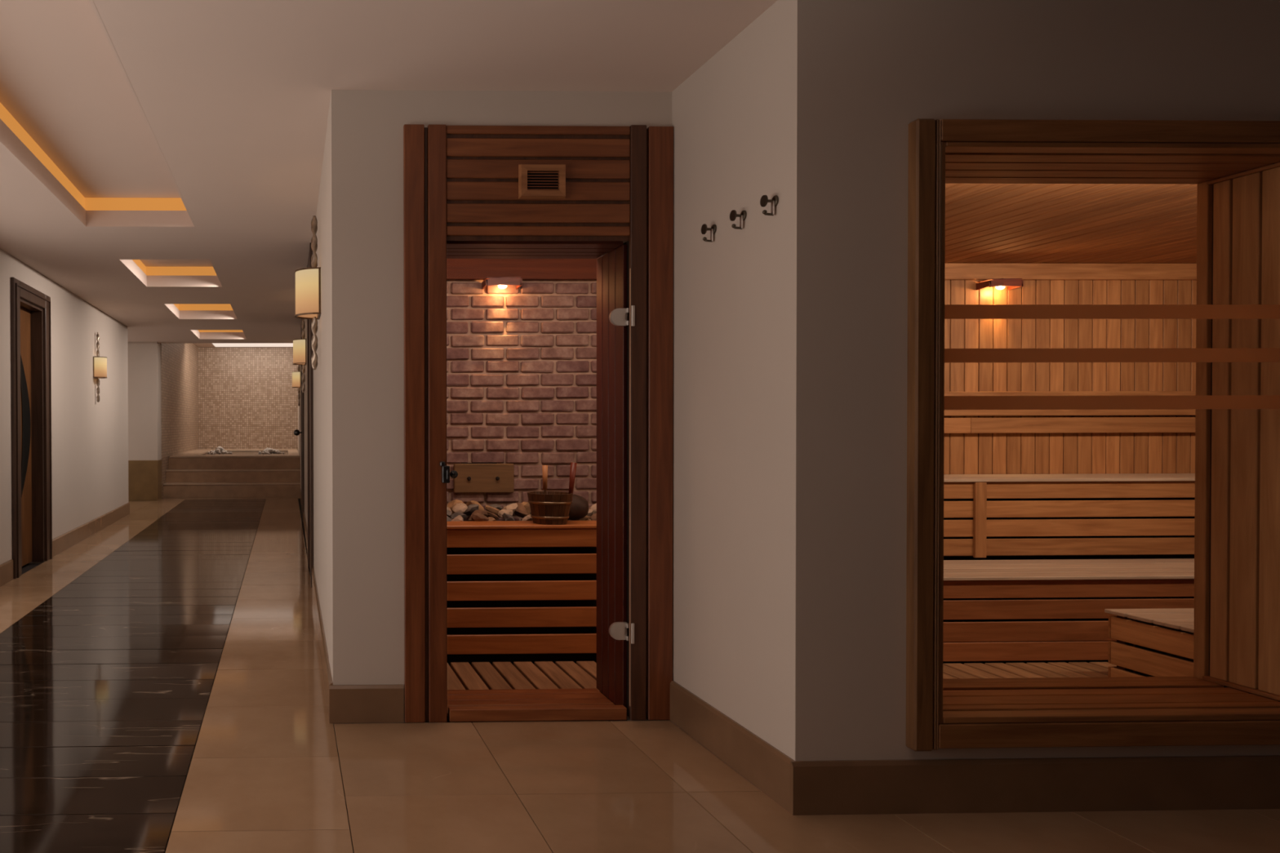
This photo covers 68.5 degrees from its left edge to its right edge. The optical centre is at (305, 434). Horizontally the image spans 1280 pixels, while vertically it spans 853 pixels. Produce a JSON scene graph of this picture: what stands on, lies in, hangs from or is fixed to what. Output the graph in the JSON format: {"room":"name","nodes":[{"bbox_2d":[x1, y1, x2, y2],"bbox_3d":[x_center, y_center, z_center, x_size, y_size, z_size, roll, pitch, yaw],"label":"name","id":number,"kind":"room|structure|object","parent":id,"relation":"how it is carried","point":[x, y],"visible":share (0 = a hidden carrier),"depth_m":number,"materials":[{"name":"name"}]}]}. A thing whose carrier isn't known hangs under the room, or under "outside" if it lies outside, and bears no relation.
{"room":"spa corridor","nodes":[
{"label":"spa corridor","id":0,"kind":"room"},
{"bbox_2d":[0,248,128,585],"bbox_3d":[-3.305,-0.088,4.768,2.000,2.640,14.080,0,1,-1],"label":"wall","id":1,"kind":"structure","parent":0,"point":[90,437],"depth_m":8.90,"materials":[{"name":"paint"}]},
{"bbox_2d":[0,559,13,586],"bbox_3d":[-2.292,1.099,4.682,0.016,0.161,4.240,0,1,-1],"label":"baseboard","id":2,"kind":"structure","parent":1,"relation":"attached to","point":[6,568],"depth_m":6.63,"materials":[{"name":"stone"}]},
{"bbox_2d":[10,277,52,578],"bbox_3d":[-2.411,-0.051,7.339,0.180,2.410,1.060,0,1,-1],"label":"door","id":3,"kind":"structure","parent":1,"relation":"in","point":[30,359],"depth_m":7.63,"materials":[{"name":"brown wood"}]},
{"bbox_2d":[52,502,129,557],"bbox_3d":[-2.405,1.048,9.871,0.016,0.161,3.940,0,1,-1],"label":"baseboard","id":4,"kind":"structure","parent":1,"relation":"attached to","point":[69,539],"depth_m":9.31,"materials":[{"name":"stone"}]},
{"bbox_2d":[93,332,106,402],"bbox_3d":[-2.350,-0.769,9.814,0.133,0.800,0.239,0,1,-1],"label":"wall sconce","id":5,"kind":"object","parent":1,"relation":"attached to","point":[100,363],"visible":1,"depth_m":9.75,"materials":[{"name":"beige fabric"}]},
{"bbox_2d":[127,342,161,460],"bbox_3d":[-3.466,-0.536,14.098,2.090,1.930,0.450,0,1,-1],"label":"wall column","id":6,"kind":"structure","parent":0,"point":[144,388],"depth_m":13.89,"materials":[{"name":"paint"}]},
{"bbox_2d":[160,342,198,498],"bbox_3d":[-2.524,-0.469,17.095,0.160,3.150,5.503,0,1,-1],"label":"wall","id":7,"kind":"structure","parent":0,"point":[179,362],"depth_m":16.45,"materials":[{"name":"stone"}]},
{"bbox_2d":[128,459,162,501],"bbox_3d":[-3.458,0.784,14.104,2.097,0.710,0.465,0,1,-1],"label":"trim","id":8,"kind":"structure","parent":7,"relation":"attached to","point":[144,477],"depth_m":13.89,"materials":[{"name":"stone"}]},
{"bbox_2d":[163,457,300,498],"bbox_3d":[-1.258,0.757,14.929,2.331,0.675,0.910,0,1,-1],"label":"steps","id":9,"kind":"structure","parent":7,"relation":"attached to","point":[252,477],"depth_m":14.78,"materials":[{"name":"stone"}]},
{"bbox_2d":[169,448,299,457],"bbox_3d":[-1.299,0.379,17.370,2.301,0.028,4.600,0,1,-1],"label":"hot tub","id":10,"kind":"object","parent":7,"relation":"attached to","point":[198,453],"depth_m":15.57,"materials":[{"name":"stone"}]},
{"bbox_2d":[203,451,288,454],"bbox_3d":[-1.199,0.472,17.358,1.672,0.155,3.042,0,1,-1],"label":"pool water","id":11,"kind":"object","parent":10,"relation":"in","point":[233,452],"visible":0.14,"depth_m":17.36,"materials":[{"name":"brown liquid"}]},
{"bbox_2d":[207,446,232,454],"bbox_3d":[-1.688,0.318,16.902,0.479,0.163,0.554,0,1,-17],"label":"foam","id":12,"kind":"object","parent":11,"relation":"on","point":[219,450],"visible":1,"depth_m":16.79,"materials":[{"name":"white"}]},
{"bbox_2d":[254,447,284,454],"bbox_3d":[-0.704,0.332,16.697,0.540,0.134,0.694,0,1,-23],"label":"foam","id":13,"kind":"object","parent":11,"relation":"on","point":[269,451],"visible":1,"depth_m":16.62,"materials":[{"name":"white"}]},
{"bbox_2d":[193,342,293,346],"bbox_3d":[-1.279,-2.013,17.007,3.000,0.108,5.700,0,1,-1],"label":"ceiling light","id":14,"kind":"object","parent":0,"point":[198,344],"depth_m":18.93,"materials":[{"name":"paint"}]},
{"bbox_2d":[198,346,297,453],"bbox_3d":[-1.335,-0.499,19.771,2.800,3.150,0.200,0,1,-1],"label":"wall","id":15,"kind":"structure","parent":0,"point":[247,398],"depth_m":19.67,"materials":[{"name":"tile"}]},
{"bbox_2d":[297,126,328,656],"bbox_3d":[0.040,-0.424,11.876,0.160,3.150,16.050,0,1,-1],"label":"wall","id":16,"kind":"structure","parent":0,"point":[320,375],"depth_m":4.69,"materials":[{"name":"paint"}]},
{"bbox_2d":[292,364,301,406],"bbox_3d":[-0.151,-0.892,13.942,0.144,0.870,0.260,0,1,-1],"label":"wall sconce","id":17,"kind":"object","parent":16,"relation":"attached to","point":[296,375],"visible":0.83,"depth_m":13.84,"materials":[{"name":"beige fabric"}]},
{"bbox_2d":[293,320,304,515],"bbox_3d":[-0.092,-0.185,11.119,0.134,2.588,1.000,0,1,-1],"label":"door","id":18,"kind":"structure","parent":16,"relation":"in","point":[296,432],"depth_m":10.66,"materials":[{"name":"brown wood"}]},
{"bbox_2d":[293,319,306,392],"bbox_3d":[-0.064,-0.873,9.043,0.144,0.870,0.260,0,1,-1],"label":"wall sconce","id":19,"kind":"object","parent":16,"relation":"attached to","point":[300,345],"visible":0.94,"depth_m":8.96,"materials":[{"name":"beige fabric"}]},
{"bbox_2d":[299,488,301,504],"bbox_3d":[-0.064,1.009,13.037,0.016,0.161,2.750,0,1,-1],"label":"baseboard","id":20,"kind":"structure","parent":16,"relation":"attached to","point":[300,488],"depth_m":13.72,"materials":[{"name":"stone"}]},
{"bbox_2d":[302,511,307,555],"bbox_3d":[0.007,1.049,9.013,0.016,0.161,3.200,0,1,-1],"label":"baseboard","id":21,"kind":"structure","parent":16,"relation":"attached to","point":[305,528],"depth_m":8.99,"materials":[{"name":"stone"}]},
{"bbox_2d":[294,215,320,369],"bbox_3d":[0.010,-0.802,4.854,0.144,0.870,0.260,0,1,-1],"label":"wall sconce","id":22,"kind":"object","parent":16,"relation":"attached to","point":[308,280],"visible":1,"depth_m":4.78,"materials":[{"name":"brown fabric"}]},
{"bbox_2d":[306,242,313,587],"bbox_3d":[0.037,-0.143,6.891,0.025,2.588,1.000,0,1,-1],"label":"door","id":23,"kind":"structure","parent":16,"relation":"in","point":[309,334],"depth_m":6.45,"materials":[{"name":"brown wood"}]},
{"bbox_2d":[311,566,333,717],"bbox_3d":[0.079,1.090,4.950,0.016,0.161,2.887,0,1,-1],"label":"baseboard","id":24,"kind":"structure","parent":16,"relation":"attached to","point":[327,677],"depth_m":4.35,"materials":[{"name":"stone"}]},
{"bbox_2d":[0,0,777,343],"bbox_3d":[-0.136,-1.684,5.982,8.400,0.510,16.400,0,1,-1],"label":"ceiling","id":25,"kind":"structure","parent":0,"point":[161,161],"depth_m":3.79,"materials":[{"name":"paint"}]},
{"bbox_2d":[327,89,671,725],"bbox_3d":[0.807,-0.089,3.689,1.404,2.640,0.357,0,1,-1],"label":"wall","id":26,"kind":"structure","parent":0,"point":[366,275],"depth_m":3.50,"materials":[{"name":"paint"}]},
{"bbox_2d":[328,684,404,723],"bbox_3d":[0.250,1.108,3.502,0.306,0.153,0.016,0,1,-1],"label":"baseboard","id":27,"kind":"structure","parent":26,"relation":"attached to","point":[348,704],"depth_m":3.49,"materials":[{"name":"stone"}]},
{"bbox_2d":[403,124,673,722],"bbox_3d":[0.954,-0.022,3.663,1.107,2.486,0.418,0,1,-1],"label":"door frame","id":28,"kind":"structure","parent":26,"relation":"in","point":[461,201],"depth_m":3.50,"materials":[{"name":"brown wood"}]},
{"bbox_2d":[518,164,565,199],"bbox_3d":[0.966,-1.031,3.475,0.192,0.140,0.023,0,1,-1],"label":"vent grille","id":29,"kind":"object","parent":28,"relation":"attached to","point":[535,181],"visible":1,"depth_m":3.47,"materials":[{"name":"brown wood"}]},
{"bbox_2d":[527,171,558,189],"bbox_3d":[0.966,-1.031,3.485,0.132,0.080,0.004,0,1,-1],"label":"vent","id":30,"kind":"object","parent":29,"relation":"attached to","point":[535,180],"depth_m":3.48,"materials":[{"name":"brown wood"}]},
{"bbox_2d":[446,280,596,521],"bbox_3d":[1.238,0.087,5.152,1.700,2.274,0.194,0,1,-1],"label":"brick wall","id":31,"kind":"structure","parent":0,"point":[522,362],"depth_m":5.06,"materials":[{"name":"brown brick"}]},
{"bbox_2d":[453,462,514,493],"bbox_3d":[1.053,0.259,5.036,0.355,0.177,0.041,0,1,-1],"label":"wooden plaque","id":32,"kind":"object","parent":31,"relation":"attached to","point":[472,477],"visible":1,"depth_m":5.03,"materials":[{"name":"brown wood"}]},
{"bbox_2d":[481,276,522,288],"bbox_3d":[1.149,-0.882,4.996,0.212,0.063,0.100,0,1,-1],"label":"lamp","id":33,"kind":"object","parent":31,"relation":"attached to","point":[502,282],"visible":1,"depth_m":4.95,"materials":[{"name":"brown"}]},
{"bbox_2d":[446,257,599,279],"bbox_3d":[1.222,-0.980,5.029,1.630,0.136,0.040,0,1,-1],"label":"ceiling","id":34,"kind":"structure","parent":31,"relation":"attached to","point":[456,268],"depth_m":5.01,"materials":[{"name":"red wood"}]},
{"bbox_2d":[0,497,1279,852],"bbox_3d":[0.813,1.213,6.432,10.300,0.121,17.200,0,1,-1],"label":"floor","id":35,"kind":"structure","parent":0,"point":[162,688],"depth_m":3.14,"materials":[{"name":"beige tile"}]},
{"bbox_2d":[446,520,596,666],"bbox_3d":[1.200,0.853,4.727,1.480,0.771,0.658,0,1,-1],"label":"enclosure","id":36,"kind":"object","parent":35,"relation":"on","point":[518,591],"visible":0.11,"depth_m":4.41,"materials":[{"name":"brown wood"}]},
{"bbox_2d":[446,510,451,516],"bbox_3d":[0.783,0.444,4.755,0.062,0.047,0.080,0,1,7],"label":"stone","id":37,"kind":"object","parent":36,"relation":"on","point":[448,513],"visible":0.47,"depth_m":4.73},
{"bbox_2d":[446,515,451,521],"bbox_3d":[0.744,0.461,4.635,0.101,0.069,0.066,0,1,18],"label":"stone","id":38,"kind":"object","parent":36,"relation":"on","point":[448,519],"visible":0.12,"depth_m":4.64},
{"bbox_2d":[446,499,464,514],"bbox_3d":[0.864,0.425,4.956,0.124,0.086,0.064,0,1,23],"label":"stone","id":39,"kind":"object","parent":36,"relation":"on","point":[453,503],"visible":0.38,"depth_m":4.95,"materials":[{"name":"brown stone"}]},
{"bbox_2d":[451,515,463,521],"bbox_3d":[0.829,0.470,4.636,0.068,0.055,0.084,-1,1,-40],"label":"stone","id":40,"kind":"object","parent":36,"relation":"on","point":[459,518],"visible":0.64,"depth_m":4.61,"materials":[{"name":"beige stone"}]},
{"bbox_2d":[450,511,467,519],"bbox_3d":[0.859,0.464,4.782,0.092,0.052,0.069,0,1,-3],"label":"stone","id":41,"kind":"object","parent":36,"relation":"on","point":[454,515],"visible":0.65,"depth_m":4.76,"materials":[{"name":"stone"}]},
{"bbox_2d":[452,502,467,513],"bbox_3d":[0.887,0.429,4.869,0.088,0.071,0.099,0,1,28],"label":"stone","id":42,"kind":"object","parent":36,"relation":"on","point":[461,508],"visible":0.82,"depth_m":4.84,"materials":[{"name":"beige stone"}]},
{"bbox_2d":[463,504,479,515],"bbox_3d":[0.940,0.432,4.857,0.096,0.069,0.086,0,1,0],"label":"stone","id":43,"kind":"object","parent":36,"relation":"on","point":[471,508],"visible":0.75,"depth_m":4.83,"materials":[{"name":"stone"}]},
{"bbox_2d":[466,500,484,510],"bbox_3d":[0.992,0.430,4.993,0.078,0.086,0.137,0,1,-22],"label":"stone","id":44,"kind":"object","parent":36,"relation":"on","point":[472,502],"visible":0.37,"depth_m":4.97,"materials":[{"name":"brown stone"}]},
{"bbox_2d":[468,509,488,520],"bbox_3d":[0.966,0.451,4.768,0.104,0.061,0.080,0,1,35],"label":"stone","id":45,"kind":"object","parent":36,"relation":"on","point":[479,511],"visible":0.55,"depth_m":4.75,"materials":[{"name":"brown stone"}]},
{"bbox_2d":[471,512,488,521],"bbox_3d":[0.941,0.461,4.634,0.109,0.068,0.087,-1,1,-39],"label":"stone","id":46,"kind":"object","parent":36,"relation":"on","point":[477,517],"visible":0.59,"depth_m":4.60,"materials":[{"name":"brown stone"}]},
{"bbox_2d":[481,509,499,519],"bbox_3d":[1.018,0.455,4.787,0.095,0.064,0.103,-1,1,-30],"label":"stone","id":47,"kind":"object","parent":36,"relation":"on","point":[489,514],"visible":0.6,"depth_m":4.75,"materials":[{"name":"brown stone"}]},
{"bbox_2d":[488,516,496,520],"bbox_3d":[1.007,0.481,4.649,0.071,0.057,0.087,0,1,-6],"label":"stone","id":48,"kind":"object","parent":36,"relation":"on","point":[491,518],"visible":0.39,"depth_m":4.62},
{"bbox_2d":[484,505,500,515],"bbox_3d":[1.074,0.433,4.895,0.097,0.054,0.073,0,1,0],"label":"stone","id":49,"kind":"object","parent":36,"relation":"on","point":[489,508],"visible":0.74,"depth_m":4.86,"materials":[{"name":"brown stone"}]},
{"bbox_2d":[488,503,502,510],"bbox_3d":[1.103,0.435,4.960,0.098,0.059,0.077,-1,1,-32],"label":"stone","id":50,"kind":"object","parent":36,"relation":"on","point":[495,505],"visible":0.43,"depth_m":4.93,"materials":[{"name":"stone"}]},
{"bbox_2d":[497,509,513,518],"bbox_3d":[1.124,0.446,4.780,0.084,0.045,0.062,-1,1,-39],"label":"stone","id":51,"kind":"object","parent":36,"relation":"on","point":[501,512],"visible":0.7,"depth_m":4.77,"materials":[{"name":"beige stone"}]},
{"bbox_2d":[502,513,515,520],"bbox_3d":[1.121,0.470,4.679,0.071,0.074,0.113,0,1,-6],"label":"stone","id":52,"kind":"object","parent":36,"relation":"on","point":[506,517],"visible":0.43,"depth_m":4.64,"materials":[{"name":"grey stone"}]},
{"bbox_2d":[502,502,517,512],"bbox_3d":[1.159,0.428,4.858,0.096,0.068,0.076,0,1,15],"label":"stone","id":53,"kind":"object","parent":36,"relation":"on","point":[513,507],"visible":0.58,"depth_m":4.84,"materials":[{"name":"beige stone"}]},
{"bbox_2d":[514,503,528,518],"bbox_3d":[1.223,0.440,4.872,0.102,0.086,0.075,0,1,-21],"label":"stone","id":54,"kind":"object","parent":36,"relation":"on","point":[521,512],"visible":0.88,"depth_m":4.85,"materials":[{"name":"brown stone"}]},
{"bbox_2d":[520,502,530,514],"bbox_3d":[1.283,0.439,4.970,0.110,0.089,0.075,0,1,-24],"label":"stone","id":55,"kind":"object","parent":36,"relation":"on","point":[526,504],"visible":0.25,"depth_m":4.93,"materials":[{"name":"brown stone"}]},
{"bbox_2d":[521,515,532,520],"bbox_3d":[1.218,0.472,4.659,0.076,0.059,0.064,0,1,6],"label":"stone","id":56,"kind":"object","parent":36,"relation":"on","point":[528,517],"visible":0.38,"depth_m":4.64,"materials":[{"name":"beige stone"}]},
{"bbox_2d":[527,462,577,524],"bbox_3d":[1.287,0.308,4.495,0.234,0.320,0.233,0,1,43],"label":"bucket","id":57,"kind":"object","parent":36,"relation":"on","point":[542,506],"visible":1,"depth_m":4.42,"materials":[{"name":"wood"}]},
{"bbox_2d":[542,465,552,515],"bbox_3d":[1.296,0.308,4.533,0.076,0.285,0.072,0,1,-1],"label":"ladle","id":58,"kind":"object","parent":57,"relation":"in","point":[544,468],"visible":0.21,"depth_m":4.52,"materials":[{"name":"wood"}]},
{"bbox_2d":[576,515,590,520],"bbox_3d":[1.556,0.476,4.773,0.080,0.054,0.066,0,1,11],"label":"stone","id":59,"kind":"object","parent":36,"relation":"on","point":[586,517],"visible":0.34,"depth_m":4.75,"materials":[{"name":"stone"}]},
{"bbox_2d":[586,509,592,516],"bbox_3d":[1.591,0.467,4.881,0.101,0.074,0.073,0,1,-18],"label":"stone","id":60,"kind":"object","parent":36,"relation":"on","point":[590,511],"visible":0.27,"depth_m":4.86,"materials":[{"name":"beige stone"}]},
{"bbox_2d":[589,503,596,515],"bbox_3d":[1.694,0.434,4.981,0.107,0.084,0.095,0,1,19],"label":"stone","id":61,"kind":"object","parent":36,"relation":"on","point":[593,507],"visible":0.37,"depth_m":4.95,"materials":[{"name":"beige stone"}]},
{"bbox_2d":[590,513,596,520],"bbox_3d":[1.628,0.479,4.765,0.104,0.068,0.064,0,1,-19],"label":"stone","id":62,"kind":"object","parent":36,"relation":"on","point":[593,517],"visible":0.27,"depth_m":4.74,"materials":[{"name":"brown stone"}]},
{"bbox_3d":[1.487,0.504,4.659,0.080,0.041,0.082,12,27,-37],"label":"stone","id":63,"kind":"object","parent":36,"relation":"in","visible":0},
{"bbox_2d":[568,494,588,520],"bbox_3d":[1.480,0.404,4.698,0.150,0.144,0.150,0,1,-1],"label":"round stone","id":64,"kind":"object","parent":63,"relation":"on","point":[579,508],"visible":0.65,"depth_m":4.64,"materials":[{"name":"brown stone"}]},
{"bbox_2d":[942,558,1194,664],"bbox_3d":[4.073,0.975,4.606,3.540,0.511,0.539,0,1,-1],"label":"bench","id":65,"kind":"object","parent":35,"relation":"on","point":[1044,611],"visible":0.25,"depth_m":4.35,"materials":[{"name":"brown wood"}]},
{"bbox_2d":[943,473,1195,559],"bbox_3d":[4.062,0.740,5.097,3.540,0.973,0.442,0,1,-1],"label":"bench","id":66,"kind":"object","parent":35,"relation":"on","point":[1081,516],"visible":0.25,"depth_m":4.90,"materials":[{"name":"brown wood"}]},
{"bbox_2d":[1104,608,1194,677],"bbox_3d":[4.282,1.035,3.710,0.982,0.409,0.690,0,1,-1],"label":"bench","id":67,"kind":"object","parent":35,"relation":"on","point":[1149,642],"visible":0.47,"depth_m":3.87,"materials":[{"name":"brown wood"}]},
{"bbox_2d":[671,35,737,770],"bbox_3d":[1.605,-0.089,3.450,0.180,2.640,0.870,0,1,-1],"label":"wall","id":68,"kind":"structure","parent":0,"point":[704,106],"depth_m":3.23,"materials":[{"name":"paint"}]},
{"bbox_2d":[701,223,716,242],"bbox_3d":[1.497,-0.747,3.169,0.042,0.067,0.038,0,1,-1],"label":"coat hook","id":69,"kind":"object","parent":68,"relation":"attached to","point":[713,229],"visible":1,"depth_m":3.16,"materials":[{"name":"silver metal"}]},
{"bbox_2d":[669,680,794,813],"bbox_3d":[1.518,1.103,3.107,0.016,0.164,0.863,0,1,-1],"label":"baseboard","id":70,"kind":"structure","parent":68,"relation":"attached to","point":[765,766],"depth_m":3.01,"materials":[{"name":"stone"}]},
{"bbox_2d":[736,0,1279,790],"bbox_3d":[2.833,-0.087,2.867,2.610,2.640,0.350,0,1,-1],"label":"wall","id":71,"kind":"structure","parent":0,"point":[830,91],"depth_m":2.67,"materials":[{"name":"paint"}]},
{"bbox_2d":[729,209,746,229],"bbox_3d":[1.501,-0.745,2.963,0.042,0.067,0.038,0,1,-1],"label":"coat hook","id":72,"kind":"object","parent":71,"relation":"attached to","point":[733,215],"visible":1,"depth_m":2.96,"materials":[{"name":"silver metal"}]},
{"bbox_2d":[760,195,778,215],"bbox_3d":[1.506,-0.743,2.771,0.042,0.067,0.038,0,1,-1],"label":"coat hook","id":73,"kind":"object","parent":71,"relation":"attached to","point":[764,200],"visible":1,"depth_m":2.77,"materials":[{"name":"silver metal"}]},
{"bbox_2d":[790,755,1279,815],"bbox_3d":[2.832,1.103,2.696,2.626,0.164,0.016,0,1,-1],"label":"baseboard","id":74,"kind":"structure","parent":71,"relation":"attached to","point":[1122,784],"depth_m":2.68,"materials":[{"name":"stone"}]},
{"bbox_2d":[906,118,1279,751],"bbox_3d":[2.982,0.001,2.854,2.213,1.953,0.405,0,1,-1],"label":"window","id":75,"kind":"structure","parent":71,"relation":"attached to","point":[1232,697],"depth_m":2.72,"materials":[{"name":"brown wood"}]},
{"bbox_2d":[943,262,1196,474],"bbox_3d":[3.883,-0.110,5.386,3.900,2.670,0.200,0,1,-1],"label":"wall","id":76,"kind":"structure","parent":0,"point":[1044,283],"depth_m":5.33,"materials":[{"name":"brown wood"}]},
{"bbox_2d":[976,278,1023,289],"bbox_3d":[4.279,-0.922,5.260,0.212,0.063,0.100,0,1,-1],"label":"lamp","id":77,"kind":"object","parent":76,"relation":"attached to","point":[999,283],"visible":1,"depth_m":5.21,"materials":[{"name":"brown"}]},
{"bbox_2d":[944,391,1195,433],"bbox_3d":[4.055,-0.134,5.290,3.540,0.258,0.047,0,1,-1],"label":"backrest","id":78,"kind":"object","parent":76,"relation":"attached to","point":[1076,423],"visible":0.32,"depth_m":5.28,"materials":[{"name":"brown wood"}]},
{"bbox_2d":[945,183,1197,263],"bbox_3d":[3.129,-1.090,4.254,5.650,0.084,2.410,0,1,-1],"label":"ceiling","id":79,"kind":"structure","parent":0,"point":[985,223],"depth_m":4.25,"materials":[{"name":"brown wood"}]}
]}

